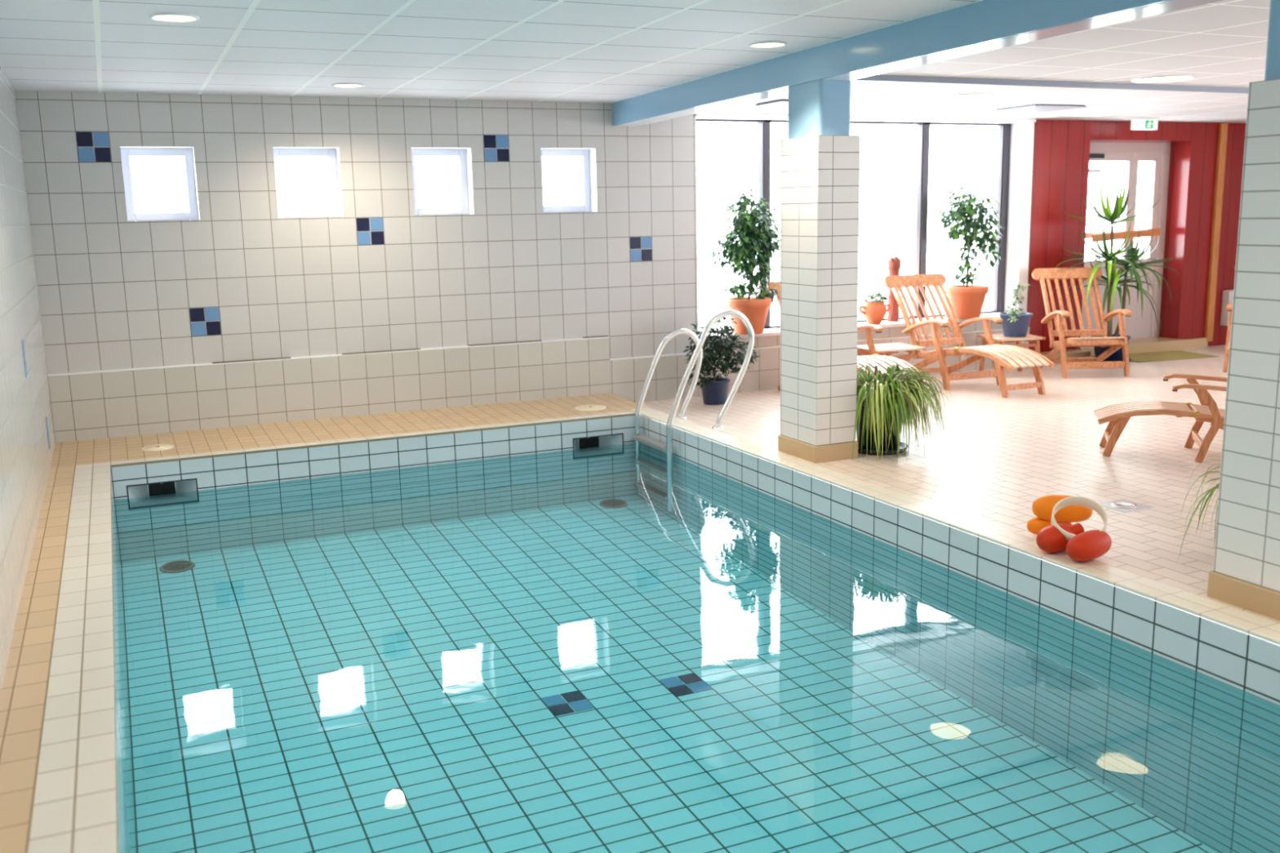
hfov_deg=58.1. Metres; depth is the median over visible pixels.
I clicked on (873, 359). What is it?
deck chair
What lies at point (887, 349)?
side table
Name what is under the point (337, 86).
diffuser
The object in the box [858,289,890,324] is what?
potted succulent
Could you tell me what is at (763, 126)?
window
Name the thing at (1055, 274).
deck chair
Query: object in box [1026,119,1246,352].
wall
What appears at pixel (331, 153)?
window
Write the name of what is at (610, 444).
skimmer
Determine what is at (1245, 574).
column
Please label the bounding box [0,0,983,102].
ceiling
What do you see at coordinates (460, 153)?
window
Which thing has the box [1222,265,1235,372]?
deck chair
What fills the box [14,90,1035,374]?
wall
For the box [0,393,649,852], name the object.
pool deck
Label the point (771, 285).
deck chair
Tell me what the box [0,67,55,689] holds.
wall
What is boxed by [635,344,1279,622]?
floor
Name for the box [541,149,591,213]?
window
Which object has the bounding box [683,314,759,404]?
potted plant
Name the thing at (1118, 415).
deck chair
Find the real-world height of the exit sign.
0.105 m
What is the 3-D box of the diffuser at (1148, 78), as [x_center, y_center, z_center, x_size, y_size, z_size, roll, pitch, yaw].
[3.579,-2.376,7.889,0.366,0.009,0.366,-6,12,-24]
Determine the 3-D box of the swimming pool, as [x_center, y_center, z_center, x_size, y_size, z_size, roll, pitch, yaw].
[-0.255,1.196,5.048,3.630,1.185,6.680,-6,12,-24]
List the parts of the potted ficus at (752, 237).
stem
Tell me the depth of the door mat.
11.70 m
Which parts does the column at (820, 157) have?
skirting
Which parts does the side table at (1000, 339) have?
leg, leg, leg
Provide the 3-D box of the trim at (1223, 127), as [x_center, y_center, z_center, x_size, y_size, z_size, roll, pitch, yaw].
[6.138,-2.050,12.281,0.090,2.290,0.040,-6,12,-24]
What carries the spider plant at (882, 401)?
on the floor
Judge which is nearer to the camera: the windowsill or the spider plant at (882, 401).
the spider plant at (882, 401)
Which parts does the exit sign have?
panel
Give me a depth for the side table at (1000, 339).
10.56 m
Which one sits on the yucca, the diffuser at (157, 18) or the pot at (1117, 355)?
the pot at (1117, 355)
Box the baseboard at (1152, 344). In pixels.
[1040,337,1208,364]
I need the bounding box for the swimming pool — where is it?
[111,415,1279,852]
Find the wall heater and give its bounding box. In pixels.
[1220,289,1233,325]
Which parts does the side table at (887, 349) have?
leg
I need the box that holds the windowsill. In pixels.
[697,312,1002,349]
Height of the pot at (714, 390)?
0.200 m
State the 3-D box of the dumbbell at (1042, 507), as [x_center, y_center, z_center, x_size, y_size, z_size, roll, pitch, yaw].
[1.907,0.408,5.236,0.278,0.197,0.125,2,11,15]
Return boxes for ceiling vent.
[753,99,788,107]
[993,104,1087,112]
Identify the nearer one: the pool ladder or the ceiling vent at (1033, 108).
the pool ladder
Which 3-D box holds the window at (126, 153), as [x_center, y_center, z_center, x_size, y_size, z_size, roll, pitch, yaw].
[-3.348,-1.686,8.032,0.465,0.495,0.050,-6,12,-24]
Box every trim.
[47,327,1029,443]
[1204,123,1227,341]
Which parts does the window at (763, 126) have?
sash, sash, sash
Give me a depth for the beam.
5.86 m
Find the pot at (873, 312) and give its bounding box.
[858,301,890,324]
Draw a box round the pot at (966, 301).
[945,284,989,319]
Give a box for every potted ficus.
[710,188,780,334]
[931,186,1002,319]
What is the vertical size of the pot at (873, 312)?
0.205 m
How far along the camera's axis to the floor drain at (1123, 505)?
5.77 m
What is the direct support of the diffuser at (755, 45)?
attached to the recessed light at (768, 44)
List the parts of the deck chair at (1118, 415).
leg rest leg, leg rest leg, leg rest frame, armrest, leg, armrest, seat frame, leg, leg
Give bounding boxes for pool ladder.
[632,309,754,511]
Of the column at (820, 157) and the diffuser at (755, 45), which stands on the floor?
the column at (820, 157)
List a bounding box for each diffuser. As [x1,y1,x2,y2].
[154,15,194,21]
[336,84,359,87]
[753,43,783,47]
[950,94,991,97]
[1073,113,1112,115]
[1134,76,1191,81]
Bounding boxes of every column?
[777,79,860,462]
[1207,0,1279,621]
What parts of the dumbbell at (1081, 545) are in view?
handle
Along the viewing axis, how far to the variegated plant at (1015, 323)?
10.56 m
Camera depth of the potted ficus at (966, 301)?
10.77 m
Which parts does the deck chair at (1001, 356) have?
armrest, leg, rail, leg, seat frame, leg, armrest, leg, leg rest leg, leg rest frame, leg rest leg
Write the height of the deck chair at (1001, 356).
0.964 m
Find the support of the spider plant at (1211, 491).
on the floor
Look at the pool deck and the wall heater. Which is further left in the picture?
the pool deck
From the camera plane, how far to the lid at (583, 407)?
8.86 m
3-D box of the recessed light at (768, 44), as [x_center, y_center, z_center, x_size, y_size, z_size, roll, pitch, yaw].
[0.708,-2.110,6.368,0.210,0.015,0.210,-6,12,-24]
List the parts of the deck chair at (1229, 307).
leg, leg rest frame, armrest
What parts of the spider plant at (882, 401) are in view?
pot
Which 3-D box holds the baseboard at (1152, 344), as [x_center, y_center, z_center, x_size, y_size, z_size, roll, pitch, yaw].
[4.938,-0.750,12.045,2.590,0.230,0.520,-6,12,-24]
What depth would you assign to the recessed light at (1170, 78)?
7.85 m
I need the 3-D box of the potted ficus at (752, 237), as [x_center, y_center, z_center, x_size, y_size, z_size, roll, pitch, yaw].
[0.933,-1.418,9.891,0.759,1.232,0.398,-6,12,-24]
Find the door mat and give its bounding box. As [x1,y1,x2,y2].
[1128,350,1218,362]
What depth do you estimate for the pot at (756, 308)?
9.84 m
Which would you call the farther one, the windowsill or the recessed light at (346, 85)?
the windowsill
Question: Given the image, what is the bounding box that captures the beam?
[611,0,1223,126]
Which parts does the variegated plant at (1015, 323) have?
pot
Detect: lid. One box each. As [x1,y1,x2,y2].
[142,444,173,451]
[574,404,606,410]
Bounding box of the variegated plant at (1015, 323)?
[998,282,1033,337]
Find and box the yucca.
[1053,171,1179,362]
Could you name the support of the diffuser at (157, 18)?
attached to the recessed light at (171, 17)
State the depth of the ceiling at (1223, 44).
7.51 m
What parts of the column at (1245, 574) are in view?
skirting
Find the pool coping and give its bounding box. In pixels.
[26,405,1279,852]
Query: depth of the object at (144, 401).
8.67 m
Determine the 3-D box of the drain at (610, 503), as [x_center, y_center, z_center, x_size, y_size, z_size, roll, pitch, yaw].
[-0.197,0.570,8.536,0.209,0.022,0.208,-7,12,-29]
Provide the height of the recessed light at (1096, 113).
0.015 m
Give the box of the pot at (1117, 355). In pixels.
[1091,333,1130,360]
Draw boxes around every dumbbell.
[1026,494,1093,534]
[1035,496,1111,561]
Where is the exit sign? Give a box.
[1130,119,1157,130]
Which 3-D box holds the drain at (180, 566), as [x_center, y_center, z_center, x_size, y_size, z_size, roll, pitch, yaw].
[-2.901,0.878,7.225,0.209,0.022,0.208,-7,12,-29]
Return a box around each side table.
[857,342,926,370]
[976,333,1045,371]
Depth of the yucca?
11.10 m
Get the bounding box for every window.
[120,147,198,221]
[272,148,340,217]
[411,148,468,215]
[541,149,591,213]
[696,119,1011,333]
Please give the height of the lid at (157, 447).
0.013 m
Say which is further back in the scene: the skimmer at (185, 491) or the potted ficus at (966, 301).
the potted ficus at (966, 301)
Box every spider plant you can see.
[852,362,959,462]
[1177,458,1221,559]
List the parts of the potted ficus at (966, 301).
stem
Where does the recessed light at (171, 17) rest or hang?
in the ceiling at (535, 51)
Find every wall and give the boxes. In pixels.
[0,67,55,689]
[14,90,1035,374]
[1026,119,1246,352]
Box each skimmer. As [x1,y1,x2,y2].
[126,478,199,509]
[572,433,623,458]
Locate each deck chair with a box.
[766,280,780,308]
[857,324,923,408]
[883,273,1054,398]
[1031,267,1132,378]
[1093,373,1226,462]
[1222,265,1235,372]
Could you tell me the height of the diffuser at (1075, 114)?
0.009 m
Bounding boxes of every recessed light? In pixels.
[148,12,199,22]
[331,82,364,88]
[749,40,786,48]
[1070,111,1116,116]
[1130,75,1195,83]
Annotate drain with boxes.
[159,560,195,573]
[599,498,627,508]
[1098,498,1154,512]
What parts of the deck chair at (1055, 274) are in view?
leg, armrest, leg, rail, seat frame, leg, armrest, leg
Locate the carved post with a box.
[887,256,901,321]
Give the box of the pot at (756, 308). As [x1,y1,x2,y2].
[724,296,771,334]
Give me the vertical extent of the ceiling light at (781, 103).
0.020 m
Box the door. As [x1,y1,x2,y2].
[1080,142,1170,339]
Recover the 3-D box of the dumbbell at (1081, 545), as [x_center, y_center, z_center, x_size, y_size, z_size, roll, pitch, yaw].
[1.881,0.439,4.938,0.299,0.227,0.294,-6,12,-24]
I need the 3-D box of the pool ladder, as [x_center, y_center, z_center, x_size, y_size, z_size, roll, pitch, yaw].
[0.381,-0.165,8.423,0.718,1.396,0.659,-6,12,-24]
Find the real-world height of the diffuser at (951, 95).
0.009 m
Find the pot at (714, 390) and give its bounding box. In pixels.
[699,377,730,404]
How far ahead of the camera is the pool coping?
4.33 m
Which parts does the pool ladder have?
handrail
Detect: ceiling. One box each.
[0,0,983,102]
[703,0,1270,123]
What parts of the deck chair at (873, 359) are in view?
armrest, leg, leg rest frame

